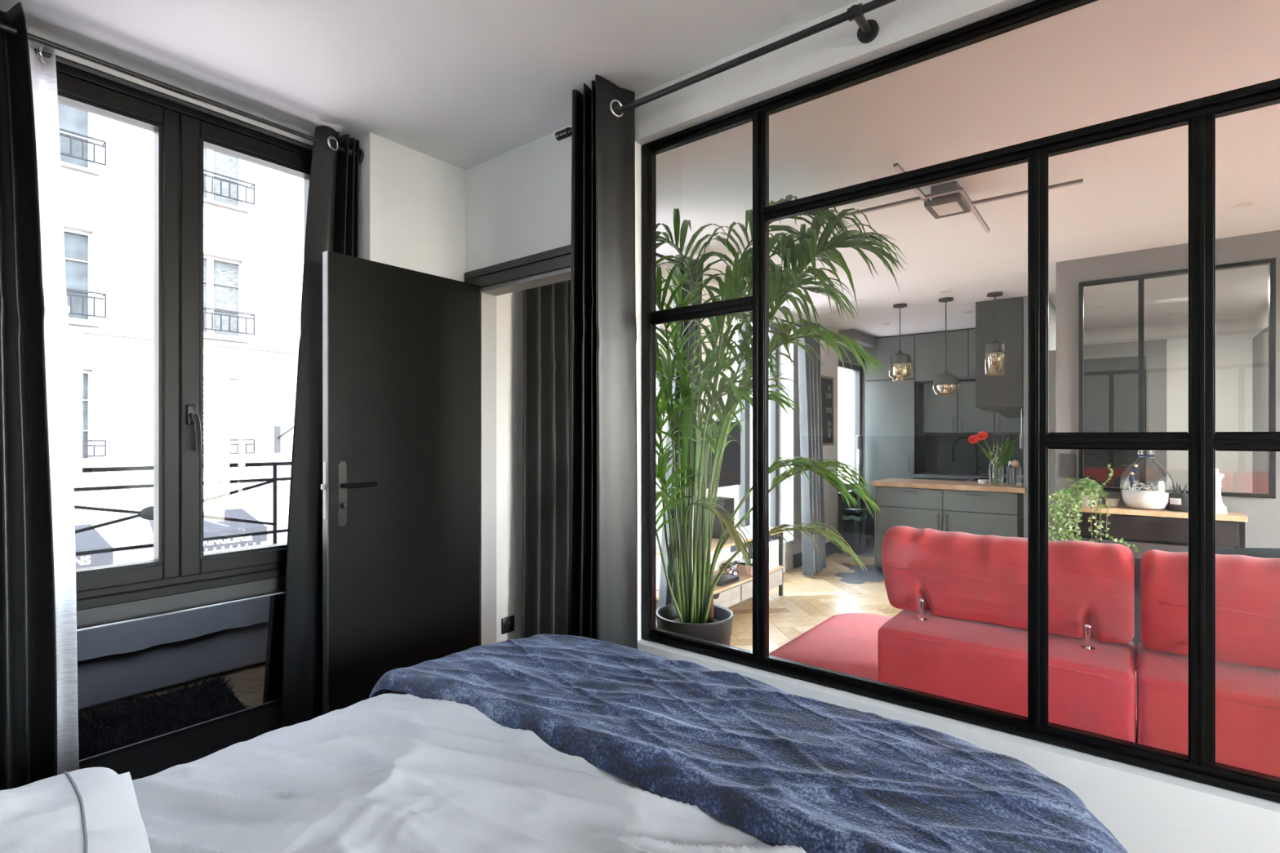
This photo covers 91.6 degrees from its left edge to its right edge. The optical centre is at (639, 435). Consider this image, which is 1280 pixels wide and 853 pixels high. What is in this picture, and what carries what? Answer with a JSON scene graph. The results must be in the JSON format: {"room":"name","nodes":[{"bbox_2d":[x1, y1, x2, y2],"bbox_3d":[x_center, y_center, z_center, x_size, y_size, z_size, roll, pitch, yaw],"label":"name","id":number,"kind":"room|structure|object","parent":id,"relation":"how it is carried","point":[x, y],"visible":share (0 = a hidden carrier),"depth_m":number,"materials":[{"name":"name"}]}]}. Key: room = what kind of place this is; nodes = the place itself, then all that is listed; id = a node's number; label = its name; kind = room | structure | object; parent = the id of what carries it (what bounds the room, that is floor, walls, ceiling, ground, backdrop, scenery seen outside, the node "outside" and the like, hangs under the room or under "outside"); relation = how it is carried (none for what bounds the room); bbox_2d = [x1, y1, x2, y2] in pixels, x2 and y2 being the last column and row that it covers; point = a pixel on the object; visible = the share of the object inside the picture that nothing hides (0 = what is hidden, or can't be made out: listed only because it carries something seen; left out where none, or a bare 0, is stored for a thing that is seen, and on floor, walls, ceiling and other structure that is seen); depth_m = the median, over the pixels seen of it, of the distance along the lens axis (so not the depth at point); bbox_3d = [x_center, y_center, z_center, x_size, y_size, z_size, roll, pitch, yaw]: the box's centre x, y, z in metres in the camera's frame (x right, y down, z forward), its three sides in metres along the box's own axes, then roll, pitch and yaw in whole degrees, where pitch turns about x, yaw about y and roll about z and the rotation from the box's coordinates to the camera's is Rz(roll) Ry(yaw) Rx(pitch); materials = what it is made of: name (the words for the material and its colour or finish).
{"room":"bedroom","nodes":[
{"label":"bedroom","id":0,"kind":"room"},
{"bbox_2d":[76,576,285,780],"bbox_3d":[-1.784,0.974,2.355,0.240,0.852,1.221,0,0,38],"label":"wall","id":1,"kind":"structure","parent":0,"point":[146,761],"depth_m":2.29,"materials":[{"name":"grey paint"}]},
{"bbox_2d":[76,591,284,766],"bbox_3d":[-1.660,0.854,2.248,0.085,0.462,0.715,0,0,38],"label":"mirror","id":2,"kind":"object","parent":1,"relation":"attached to","point":[149,680],"visible":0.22,"depth_m":2.22,"materials":[{"name":"black glass"}]},
{"bbox_2d":[54,48,465,555],"bbox_3d":[-2.065,0.060,2.080,0.780,2.680,3.300,0,0,38],"label":"wall","id":3,"kind":"structure","parent":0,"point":[411,202],"depth_m":2.74,"materials":[{"name":"white paint"}]},
{"bbox_2d":[34,48,312,150],"bbox_3d":[-1.681,-1.197,2.187,0.015,0.015,1.345,0,0,38],"label":"curtain rod","id":4,"kind":"object","parent":3,"relation":"attached to","point":[45,54],"visible":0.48,"depth_m":2.20,"materials":[{"name":"grey metal"}]},
{"bbox_2d":[26,31,79,775],"bbox_3d":[-1.863,0.030,1.917,0.109,2.540,0.203,0,0,38],"label":"sheer curtain","id":5,"kind":"object","parent":4,"relation":"hanging from","point":[43,69],"visible":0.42,"depth_m":1.96,"materials":[{"name":"white fabric"}]},
{"bbox_2d":[0,22,364,164],"bbox_3d":[-1.620,-1.200,2.143,0.060,0.060,1.351,0,0,38],"label":"curtain rod","id":6,"kind":"object","parent":3,"relation":"attached to","point":[3,27],"visible":0.8,"depth_m":2.12,"materials":[{"name":"black metal"}]},
{"bbox_2d":[0,1,57,790],"bbox_3d":[-1.913,0.049,1.744,0.147,2.642,0.402,0,0,38],"label":"curtain","id":7,"kind":"object","parent":6,"relation":"hanging from","point":[28,629],"visible":0.88,"depth_m":1.85,"materials":[{"name":"black fabric"}]},
{"bbox_2d":[279,125,359,728],"bbox_3d":[-1.309,0.051,2.554,0.111,2.637,0.307,0,0,34],"label":"curtain","id":8,"kind":"object","parent":6,"relation":"hanging from","point":[332,209],"visible":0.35,"depth_m":2.50,"materials":[{"name":"black fabric"}]},
{"bbox_2d":[55,54,312,611],"bbox_3d":[-1.696,-0.330,2.282,0.158,1.811,1.215,0,0,38],"label":"window","id":9,"kind":"structure","parent":3,"relation":"attached to","point":[180,564],"depth_m":2.26,"materials":[{"name":"black metal"}]},
{"bbox_2d":[0,0,1279,337],"bbox_3d":[2.728,-1.355,3.070,6.630,0.150,10.800,0,0,38],"label":"ceiling","id":10,"kind":"structure","parent":0,"point":[1099,61],"depth_m":2.39,"materials":[{"name":"white paint"}]},
{"bbox_2d":[888,303,911,381],"bbox_3d":[2.538,-0.907,6.071,0.199,0.746,0.199,0,0,38],"label":"pendant lamp","id":11,"kind":"object","parent":10,"relation":"hanging from","point":[900,358],"visible":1,"depth_m":6.03,"materials":[{"name":"grey metal"}]},
{"bbox_2d":[932,297,959,396],"bbox_3d":[2.855,-0.824,5.805,0.227,0.911,0.227,0,0,38],"label":"pendant lamp","id":12,"kind":"object","parent":10,"relation":"hanging from","point":[945,379],"visible":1,"depth_m":5.77,"materials":[{"name":"grey metal"}]},
{"bbox_2d":[842,162,1083,232],"bbox_3d":[1.611,-1.228,3.251,1.080,0.105,0.737,0,0,-10],"label":"ceiling lamp","id":13,"kind":"object","parent":10,"relation":"attached to","point":[948,199],"visible":0.95,"depth_m":3.18,"materials":[{"name":"grey metal"}]},
{"bbox_2d":[842,189,960,217],"bbox_3d":[1.328,-1.212,3.285,0.662,0.006,0.016,0,0,39],"label":"diffuser","id":14,"kind":"object","parent":13,"relation":"attached to","point":[926,197],"depth_m":3.21,"materials":[{"name":"grey"}]},
{"bbox_2d":[893,165,927,201],"bbox_3d":[1.378,-1.212,3.089,0.016,0.006,0.735,0,0,38],"label":"diffuser","id":15,"kind":"object","parent":13,"relation":"attached to","point":[922,197],"depth_m":3.09,"materials":[{"name":"grey"}]},
{"bbox_2d":[959,189,989,232],"bbox_3d":[1.828,-1.212,3.389,0.016,0.006,0.793,0,0,38],"label":"diffuser","id":16,"kind":"object","parent":13,"relation":"attached to","point":[971,205],"depth_m":3.31,"materials":[{"name":"grey"}]},
{"bbox_2d":[971,181,1083,205],"bbox_3d":[1.861,-1.212,3.174,0.651,0.006,0.016,0,0,38],"label":"diffuser","id":17,"kind":"object","parent":13,"relation":"attached to","point":[1068,184],"depth_m":3.14,"materials":[{"name":"grey"}]},
{"bbox_2d":[984,291,1004,376],"bbox_3d":[3.185,-0.909,5.585,0.159,0.741,0.159,0,0,38],"label":"pendant lamp","id":18,"kind":"object","parent":10,"relation":"hanging from","point":[994,348],"visible":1,"depth_m":5.56,"materials":[{"name":"grey"}]},
{"bbox_2d":[496,262,838,642],"bbox_3d":[0.633,0.060,5.395,0.452,2.680,5.602,0,0,37],"label":"wall","id":19,"kind":"structure","parent":0,"point":[509,306],"depth_m":3.32,"materials":[{"name":"white paint"}]},
{"bbox_2d":[501,615,514,634],"bbox_3d":[-0.686,0.987,3.245,0.018,0.082,0.082,0,0,38],"label":"wall socket","id":20,"kind":"object","parent":19,"relation":"attached to","point":[507,623],"visible":1,"depth_m":3.24,"materials":[{"name":"black plastic"}]},
{"bbox_2d":[656,252,693,267],"bbox_3d":[-0.129,-1.185,3.851,0.127,0.060,1.680,0,0,39],"label":"curtain rod","id":21,"kind":"object","parent":19,"relation":"attached to","point":[658,255],"visible":0.02,"depth_m":4.16,"materials":[{"name":"black metal"}]},
{"bbox_2d":[520,280,571,638],"bbox_3d":[-0.425,0.074,3.474,0.102,2.612,0.615,0,0,44],"label":"curtain","id":22,"kind":"object","parent":21,"relation":"hanging from","point":[547,330],"visible":0.38,"depth_m":3.38,"materials":[{"name":"black fabric"}]},
{"bbox_2d":[658,254,703,608],"bbox_3d":[0.260,0.067,4.190,0.150,2.627,0.564,0,0,28],"label":"curtain","id":23,"kind":"object","parent":21,"relation":"hanging from","point":[664,596],"visible":0.24,"depth_m":4.15,"materials":[{"name":"grey fabric"}]},
{"bbox_2d":[696,420,740,489],"bbox_3d":[0.541,0.150,5.016,0.121,0.540,0.900,0,0,38],"label":"television","id":24,"kind":"object","parent":19,"relation":"attached to","point":[730,473],"visible":0.33,"depth_m":5.20,"materials":[{"name":"black plastic"}]},
{"bbox_2d":[730,313,778,551],"bbox_3d":[1.028,-0.050,6.136,0.080,2.300,1.400,0,0,38],"label":"window","id":25,"kind":"structure","parent":19,"relation":"in","point":[744,486],"depth_m":6.15,"materials":[{"name":"grey"}]},
{"bbox_2d":[776,317,801,327],"bbox_3d":[1.265,-1.105,5.955,0.196,0.060,1.710,0,0,38],"label":"curtain rod","id":26,"kind":"object","parent":19,"relation":"attached to","point":[784,320],"visible":0.02,"depth_m":6.08,"materials":[{"name":"black metal"}]},
{"bbox_2d":[797,320,826,577],"bbox_3d":[1.745,0.104,6.328,0.238,2.552,0.470,0,0,38],"label":"curtain","id":27,"kind":"object","parent":26,"relation":"hanging from","point":[812,499],"visible":0.87,"depth_m":6.28,"materials":[{"name":"grey fabric"}]},
{"bbox_2d":[792,540,839,568],"bbox_3d":[1.205,1.325,6.146,0.244,0.150,3.700,0,0,37],"label":"baseboard","id":28,"kind":"structure","parent":19,"relation":"attached to","point":[831,548],"depth_m":7.20,"materials":[{"name":"black"}]},
{"bbox_2d":[821,375,833,445],"bbox_3d":[2.126,-0.290,7.180,0.023,0.800,0.540,0,0,38],"label":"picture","id":29,"kind":"object","parent":19,"relation":"attached to","point":[827,383],"visible":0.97,"depth_m":7.25,"materials":[{"name":"black"}]},
{"bbox_2d":[656,536,903,653],"bbox_3d":[3.714,1.423,4.317,6.630,0.053,7.620,0,0,38],"label":"floor","id":30,"kind":"structure","parent":0,"point":[842,587],"depth_m":5.29,"materials":[{"name":"brown wood"}]},
{"bbox_2d":[656,603,733,645],"bbox_3d":[0.296,1.181,3.390,0.424,0.437,0.424,0,0,38],"label":"planter","id":31,"kind":"object","parent":30,"relation":"on","point":[715,625],"depth_m":3.30,"materials":[{"name":"grey ceramic"}]},
{"bbox_2d":[656,525,784,610],"bbox_3d":[0.653,1.109,4.953,0.350,0.582,1.580,0,0,38],"label":"tv stand","id":32,"kind":"object","parent":30,"relation":"on","point":[728,595],"visible":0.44,"depth_m":4.92,"materials":[{"name":"beige wood"}]},
{"bbox_2d":[656,525,783,556],"bbox_3d":[0.653,0.829,4.953,0.350,0.022,1.580,0,0,38],"label":"shelf","id":33,"kind":"object","parent":32,"relation":"attached to","point":[729,543],"depth_m":4.91,"materials":[{"name":"white wood"}]},
{"bbox_2d":[706,496,734,539],"bbox_3d":[0.647,0.658,5.009,0.161,0.317,0.180,0,0,38],"label":"speaker","id":34,"kind":"object","parent":32,"relation":"on","point":[728,504],"visible":0.46,"depth_m":4.93},
{"bbox_2d":[656,563,784,600],"bbox_3d":[0.647,1.145,4.945,0.340,0.020,1.560,0,0,38],"label":"shelf","id":35,"kind":"object","parent":32,"relation":"attached to","point":[744,580],"depth_m":4.92,"materials":[{"name":"brown wood"}]},
{"bbox_2d":[713,573,738,586],"bbox_3d":[0.627,1.119,4.840,0.180,0.030,0.270,0,0,38],"label":"box","id":36,"kind":"object","parent":32,"relation":"on","point":[724,580],"visible":0.52,"depth_m":4.82,"materials":[{"name":"black plastic"}]},
{"bbox_2d":[736,564,752,575],"bbox_3d":[0.938,1.100,5.200,0.140,0.070,0.280,0,0,38],"label":"cardboard box","id":37,"kind":"object","parent":32,"relation":"on","point":[742,569],"visible":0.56,"depth_m":5.09,"materials":[{"name":"beige cardboard"}]},
{"bbox_2d":[656,194,907,645],"bbox_3d":[0.542,0.125,3.352,1.698,2.549,1.282,0,0,17],"label":"potted palm","id":38,"kind":"object","parent":30,"relation":"on","point":[695,614],"visible":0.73,"depth_m":3.26,"materials":[{"name":"green plant"}]},
{"bbox_2d":[842,507,866,555],"bbox_3d":[2.563,1.135,7.433,0.220,0.530,0.220,0,0,38],"label":"pedal bin","id":39,"kind":"object","parent":30,"relation":"on","point":[854,518],"visible":0.98,"depth_m":7.35,"materials":[{"name":"black metal"}]},
{"bbox_2d":[855,435,867,544],"bbox_3d":[2.836,0.694,8.007,0.125,1.403,0.240,0,0,38],"label":"stick vacuum","id":40,"kind":"object","parent":30,"relation":"on","point":[859,438],"visible":0.66,"depth_m":8.01,"materials":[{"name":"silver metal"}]},
{"bbox_2d":[865,333,925,535],"bbox_3d":[3.349,0.012,8.169,0.619,2.576,0.581,0,0,38],"label":"tall cabinet","id":41,"kind":"object","parent":30,"relation":"on","point":[895,446],"visible":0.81,"depth_m":7.96,"materials":[{"name":"black wood"}]},
{"bbox_2d":[914,477,968,480],"bbox_3d":[4.111,0.909,7.557,1.328,0.782,0.595,0,0,38],"label":"base cabinet","id":42,"kind":"object","parent":30,"relation":"on","point":[925,478],"visible":0.13,"depth_m":7.55,"materials":[{"name":"black wood"}]},
{"bbox_2d":[913,471,1023,479],"bbox_3d":[4.102,0.494,7.539,1.338,0.043,0.595,0,0,38],"label":"countertop","id":43,"kind":"structure","parent":42,"relation":"on","point":[926,474],"depth_m":7.54,"materials":[{"name":"grey"}]},
{"bbox_2d":[951,436,982,474],"bbox_3d":[4.037,0.242,7.680,0.347,0.461,0.055,0,0,20],"label":"tap","id":44,"kind":"object","parent":43,"relation":"on","point":[976,468],"visible":0.9,"depth_m":7.65,"materials":[{"name":"black metal"}]},
{"bbox_2d":[874,485,1023,568],"bbox_3d":[3.161,0.964,6.338,1.340,0.872,0.616,0,0,38],"label":"kitchen island","id":45,"kind":"object","parent":30,"relation":"on","point":[971,512],"visible":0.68,"depth_m":6.10,"materials":[{"name":"black wood"}]},
{"bbox_2d":[871,478,1025,493],"bbox_3d":[3.163,0.502,6.349,1.385,0.048,0.625,0,0,38],"label":"island countertop","id":46,"kind":"structure","parent":45,"relation":"on","point":[895,482],"depth_m":6.18,"materials":[{"name":"brown wood"}]},
{"bbox_2d":[1006,461,1016,484],"bbox_3d":[3.663,0.364,6.130,0.084,0.228,0.084,0,0,38],"label":"bottle","id":47,"kind":"object","parent":46,"relation":"on","point":[1011,480],"visible":0.74,"depth_m":6.10,"materials":[{"name":"grey"}]},
{"bbox_3d":[3.448,0.366,6.020,0.131,0.226,0.131,0,0,38],"label":"glass vase","id":48,"kind":"object","parent":46,"relation":"on","visible":0},
{"bbox_2d":[967,431,997,483],"bbox_3d":[3.315,0.204,5.992,0.282,0.509,0.102,0,0,8],"label":"flower","id":49,"kind":"object","parent":48,"relation":"in","point":[981,435],"visible":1,"depth_m":6.00,"materials":[{"name":"red plant"}]},
{"bbox_2d":[986,434,1003,483],"bbox_3d":[3.440,0.218,6.020,0.146,0.481,0.051,0,0,-8],"label":"flower","id":50,"kind":"object","parent":48,"relation":"in","point":[996,456],"visible":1,"depth_m":6.02,"materials":[{"name":"green plant"}]},
{"bbox_2d":[975,435,1017,469],"bbox_3d":[3.448,0.160,6.017,0.404,0.326,0.091,0,0,-2],"label":"flower","id":51,"kind":"object","parent":48,"relation":"in","point":[1007,451],"visible":1,"depth_m":6.00,"materials":[{"name":"green plant"}]},
{"bbox_2d":[964,476,1023,483],"bbox_3d":[3.924,0.886,6.723,0.615,0.828,0.895,0,0,38],"label":"base cabinet","id":52,"kind":"object","parent":30,"relation":"on","point":[975,479],"visible":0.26,"depth_m":6.70,"materials":[{"name":"grey"}]},
{"bbox_2d":[768,525,1279,777],"bbox_3d":[1.930,0.871,2.093,2.970,1.058,1.182,0,0,38],"label":"sofa","id":53,"kind":"object","parent":30,"relation":"on","point":[960,633],"visible":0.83,"depth_m":1.95,"materials":[{"name":"fabric"}]},
{"bbox_2d":[880,525,1134,644],"bbox_3d":[1.267,0.506,2.197,0.751,0.328,0.252,0,0,38],"label":"cushion","id":54,"kind":"object","parent":53,"relation":"on","point":[962,582],"depth_m":2.12,"materials":[{"name":"red fabric"}]},
{"bbox_2d":[1132,558,1142,671],"bbox_3d":[1.751,0.625,2.134,0.420,0.412,0.151,0,0,45],"label":"cushion","id":55,"kind":"object","parent":53,"relation":"on","point":[1136,639],"visible":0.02,"depth_m":2.11,"materials":[{"name":"fabric"}]},
{"bbox_2d":[1140,549,1279,669],"bbox_3d":[1.869,0.506,1.721,0.753,0.326,0.251,0,0,38],"label":"cushion","id":56,"kind":"object","parent":53,"relation":"on","point":[1247,588],"depth_m":1.79,"materials":[{"name":"red fabric"}]},
{"bbox_2d":[1215,547,1279,558],"bbox_3d":[2.066,0.560,1.936,0.460,0.417,0.153,0,0,33],"label":"cushion","id":57,"kind":"object","parent":53,"relation":"on","point":[1264,553],"visible":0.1,"depth_m":1.97,"materials":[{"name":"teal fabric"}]},
{"bbox_2d":[1069,503,1247,559],"bbox_3d":[3.394,0.943,4.127,0.885,0.915,0.295,0,0,38],"label":"console table","id":58,"kind":"object","parent":30,"relation":"on","point":[1162,530],"visible":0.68,"depth_m":4.03,"materials":[{"name":"brown wood"}]},
{"bbox_2d":[1080,491,1100,506],"bbox_3d":[3.122,0.438,4.326,0.128,0.095,0.128,0,0,38],"label":"pot","id":59,"kind":"object","parent":58,"relation":"on","point":[1086,501],"depth_m":4.28,"materials":[{"name":"white ceramic"}]},
{"bbox_2d":[1048,464,1139,552],"bbox_3d":[3.097,0.536,4.285,0.537,0.680,0.305,0,0,38],"label":"ivy","id":60,"kind":"object","parent":58,"relation":"on","point":[1091,496],"visible":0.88,"depth_m":4.27,"materials":[{"name":"green plant"}]},
{"bbox_2d":[1120,453,1173,510],"bbox_3d":[3.368,0.288,4.138,0.279,0.396,0.279,0,0,38],"label":"terrarium","id":61,"kind":"object","parent":58,"relation":"on","point":[1148,499],"visible":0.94,"depth_m":4.08,"materials":[{"name":"clear glass"}]},
{"bbox_2d":[1164,482,1188,511],"bbox_3d":[3.492,0.392,4.021,0.156,0.185,0.156,0,0,38],"label":"potted plant","id":62,"kind":"object","parent":58,"relation":"on","point":[1178,500],"visible":0.84,"depth_m":3.98,"materials":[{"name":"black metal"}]},
{"bbox_2d":[1215,467,1227,514],"bbox_3d":[3.619,0.344,3.907,0.104,0.282,0.104,0,0,38],"label":"chess queen","id":63,"kind":"object","parent":58,"relation":"on","point":[1220,508],"visible":0.52,"depth_m":3.88,"materials":[{"name":"white ceramic"}]},
{"bbox_2d":[465,0,1279,852],"bbox_3d":[1.499,0.060,1.218,5.960,2.680,0.110,0,0,38],"label":"wall partition","id":64,"kind":"structure","parent":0,"point":[518,200],"depth_m":1.91,"materials":[{"name":"white paint"}]},
{"bbox_2d":[320,250,479,715],"bbox_3d":[-0.967,0.343,2.631,0.099,2.095,0.717,0,0,38],"label":"door","id":65,"kind":"structure","parent":64,"relation":"in","point":[400,486],"depth_m":2.58,"materials":[{"name":"black paint"}]},
{"bbox_2d":[464,244,571,645],"bbox_3d":[-0.482,0.308,2.780,0.825,2.183,0.128,0,0,38],"label":"door frame","id":66,"kind":"structure","parent":64,"relation":"attached to","point":[551,266],"depth_m":2.96,"materials":[{"name":"black paint"}]},
{"bbox_2d":[555,0,896,140],"bbox_3d":[0.950,-1.167,1.501,3.172,0.069,0.126,0,0,38],"label":"curtain rod","id":67,"kind":"object","parent":64,"relation":"attached to","point":[868,29],"visible":0.94,"depth_m":1.84,"materials":[{"name":"black metal"}]},
{"bbox_2d":[567,74,637,648],"bbox_3d":[-0.177,0.054,2.309,0.297,2.652,0.177,0,0,33],"label":"curtain","id":68,"kind":"object","parent":67,"relation":"hanging from","point":[602,562],"visible":0.84,"depth_m":2.26,"materials":[{"name":"black fabric"}]},
{"bbox_2d":[641,0,1279,803],"bbox_3d":[1.173,-0.168,1.477,2.953,1.891,0.052,0,0,38],"label":"frame","id":69,"kind":"structure","parent":64,"relation":"in","point":[1202,439],"depth_m":1.59,"materials":[{"name":"black metal"}]},
{"bbox_2d":[838,328,1023,538],"bbox_3d":[3.595,0.060,7.592,2.220,2.680,1.530,0,0,38],"label":"wall","id":70,"kind":"structure","parent":0,"point":[864,340],"depth_m":8.02,"materials":[{"name":"grey paint"}]},
{"bbox_2d":[838,360,862,489],"bbox_3d":[2.699,-0.120,8.065,0.128,1.640,1.000,0,0,38],"label":"window","id":71,"kind":"structure","parent":70,"relation":"in","point":[857,369],"depth_m":8.42,"materials":[{"name":"grey"}]},
{"bbox_2d":[920,382,927,433],"bbox_3d":[3.703,-0.352,8.059,0.066,0.635,0.315,0,0,38],"label":"filler panel","id":72,"kind":"object","parent":70,"relation":"attached to","point":[922,385],"visible":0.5,"depth_m":7.94,"materials":[{"name":"black wood"}]},
{"bbox_2d":[924,382,958,433],"bbox_3d":[3.841,-0.352,7.863,0.390,0.635,0.451,0,0,38],"label":"upper cabinet","id":73,"kind":"object","parent":70,"relation":"attached to","point":[940,413],"visible":0.8,"depth_m":7.71,"materials":[{"name":"black wood"}]},
{"bbox_2d":[915,328,970,383],"bbox_3d":[3.828,-0.976,7.790,0.600,0.601,0.581,0,0,38],"label":"upper cabinet","id":74,"kind":"object","parent":70,"relation":"attached to","point":[930,347],"visible":0.77,"depth_m":7.59,"materials":[{"name":"black"}]},
{"bbox_2d":[968,328,975,380],"bbox_3d":[4.203,-0.976,7.493,0.353,0.601,0.581,0,0,38],"label":"upper cabinet","id":75,"kind":"object","parent":70,"relation":"attached to","point":[972,331],"visible":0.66,"depth_m":7.38,"materials":[{"name":"black"}]},
{"bbox_2d":[925,433,1023,475],"bbox_3d":[4.293,0.220,7.782,1.340,0.500,0.023,0,0,38],"label":"backsplash","id":76,"kind":"structure","parent":70,"relation":"attached to","point":[939,446],"depth_m":7.91,"materials":[{"name":"grey tile"}]},
{"bbox_2d":[958,380,995,432],"bbox_3d":[4.149,-0.352,7.619,0.393,0.635,0.451,0,0,38],"label":"upper cabinet","id":77,"kind":"object","parent":70,"relation":"attached to","point":[971,419],"visible":0.71,"depth_m":7.50,"materials":[{"name":"black wood"}]},
{"bbox_2d":[995,412,1023,432],"bbox_3d":[4.494,-0.352,7.346,0.483,0.635,0.451,0,0,38],"label":"upper cabinet","id":78,"kind":"object","parent":70,"relation":"attached to","point":[1002,424],"visible":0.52,"depth_m":7.26,"materials":[{"name":"black"}]},
{"bbox_2d":[1023,295,1055,537],"bbox_3d":[4.471,0.060,6.766,0.180,2.680,2.840,0,0,38],"label":"wall","id":79,"kind":"structure","parent":0,"point":[1051,308],"depth_m":5.70,"materials":[{"name":"grey paint"}]},
{"bbox_2d":[975,296,1023,418],"bbox_3d":[3.846,-0.726,6.441,0.387,1.102,1.565,0,0,38],"label":"upper cabinet","id":80,"kind":"object","parent":79,"relation":"attached to","point":[1003,395],"visible":0.74,"depth_m":5.82,"materials":[{"name":"grey"}]},
{"bbox_2d":[994,408,1023,418],"bbox_3d":[3.646,-0.210,6.085,0.230,0.070,0.630,0,0,38],"label":"extractor hood","id":81,"kind":"object","parent":80,"relation":"attached to","point":[1015,414],"depth_m":5.84,"materials":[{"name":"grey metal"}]},
{"bbox_2d":[1048,350,1055,540],"bbox_3d":[3.739,0.320,5.534,0.200,2.160,0.080,0,0,38],"label":"door","id":82,"kind":"structure","parent":79,"relation":"in","point":[1051,353],"depth_m":5.54,"materials":[{"name":"black paint"}]},
{"bbox_2d":[1055,230,1279,548],"bbox_3d":[4.610,0.060,3.443,3.840,2.680,0.120,0,0,38],"label":"wall","id":83,"kind":"structure","parent":0,"point":[1262,527],"depth_m":4.32,"materials":[{"name":"grey paint"}]},
{"bbox_2d":[1060,453,1075,478],"bbox_3d":[3.121,0.218,4.536,0.088,0.176,0.013,0,0,38],"label":"wall socket","id":84,"kind":"object","parent":83,"relation":"attached to","point":[1067,460],"visible":1,"depth_m":4.53,"materials":[{"name":"grey plastic"}]},
{"bbox_2d":[1079,257,1275,498],"bbox_3d":[3.568,-0.357,4.189,1.000,1.495,0.062,0,0,38],"label":"window frame","id":85,"kind":"structure","parent":83,"relation":"in","point":[1271,262],"depth_m":4.22,"materials":[{"name":"black metal"}]},
{"bbox_2d":[1084,302,1268,493],"bbox_3d":[4.905,0.060,5.759,1.750,2.680,3.880,0,0,38],"label":"wall","id":86,"kind":"structure","parent":0,"point":[1233,337],"depth_m":6.86,"materials":[{"name":"white paint"}]},
{"bbox_2d":[1084,339,1166,488],"bbox_3d":[5.655,0.150,7.384,0.910,2.500,0.120,0,0,38],"label":"door","id":87,"kind":"structure","parent":86,"relation":"in","point":[1110,370],"depth_m":7.34,"materials":[{"name":"black paint"}]},
{"bbox_2d":[1252,325,1268,493],"bbox_3d":[5.692,0.175,5.545,0.010,2.450,2.960,0,0,38],"label":"panelling","id":88,"kind":"object","parent":86,"relation":"attached to","point":[1260,341],"visible":0.33,"depth_m":6.28,"materials":[{"name":"grey paint"}]},
{"bbox_3d":[0.337,1.425,0.103,6.400,0.050,3.180,0,0,38],"label":"floor","id":89,"kind":"structure","parent":0,"visible":0},
{"bbox_3d":[-0.375,0.700,0.896,2.200,1.400,2.220,0,0,38],"label":"bed","id":90,"kind":"object","parent":89,"relation":"on","visible":0},
{"bbox_2d":[132,690,806,852],"bbox_3d":[-0.284,0.964,1.100,1.882,0.513,1.974,0,0,38],"label":"duvet","id":91,"kind":"object","parent":90,"relation":"on","point":[393,771],"visible":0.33,"depth_m":1.27,"materials":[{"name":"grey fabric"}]},
{"bbox_2d":[0,767,151,852],"bbox_3d":[-1.058,0.696,0.829,0.740,0.193,0.758,0,0,38],"label":"pillow","id":92,"kind":"object","parent":91,"relation":"on","point":[91,810],"visible":1,"depth_m":1.06,"materials":[{"name":"grey fabric"}]},
{"bbox_2d":[368,634,1128,852],"bbox_3d":[0.132,0.901,1.619,1.905,0.441,0.744,0,0,38],"label":"throw blanket","id":93,"kind":"object","parent":91,"relation":"on","point":[780,767],"visible":1,"depth_m":1.38,"materials":[{"name":"blue fabric"}]},
{"label":"outside","id":94,"kind":"structure","parent":0,"visible":0},
{"bbox_3d":[-2.064,5.450,13.107,12.500,0.100,42.000,0,0,38],"label":"ground","id":95,"kind":"structure","parent":94,"visible":0},
{"bbox_2d":[57,102,298,564],"bbox_3d":[-12.399,-1.100,8.735,0.713,13.000,14.320,0,0,38],"label":"apartment building","id":96,"kind":"structure","parent":95,"relation":"on","point":[250,209],"depth_m":12.07,"materials":[{"name":"paint"}]},
{"bbox_2d":[75,524,113,568],"bbox_3d":[-10.373,1.970,10.276,0.979,0.700,2.410,0,0,38],"label":"awning","id":97,"kind":"object","parent":96,"relation":"attached to","point":[91,540],"visible":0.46,"depth_m":10.84,"materials":[{"name":"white fabric"}]},
{"bbox_2d":[149,508,266,551],"bbox_3d":[-8.674,1.900,12.425,0.979,0.680,1.890,0,0,38],"label":"awning","id":98,"kind":"object","parent":96,"relation":"attached to","point":[211,527],"visible":0.57,"depth_m":12.54,"materials":[{"name":"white fabric"}]},
{"bbox_2d":[274,426,293,453],"bbox_3d":[-7.654,-0.042,13.987,0.908,0.844,0.516,0,0,15],"label":"street lantern","id":99,"kind":"object","parent":96,"relation":"attached to","point":[277,435],"visible":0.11,"depth_m":13.88,"materials":[{"name":"white metal"}]},
{"bbox_2d":[297,177,752,525],"bbox_3d":[-0.969,-0.900,23.939,0.580,12.600,23.650,0,0,38],"label":"apartment building","id":100,"kind":"structure","parent":95,"relation":"on","point":[734,489],"depth_m":14.81,"materials":[{"name":"stone"}]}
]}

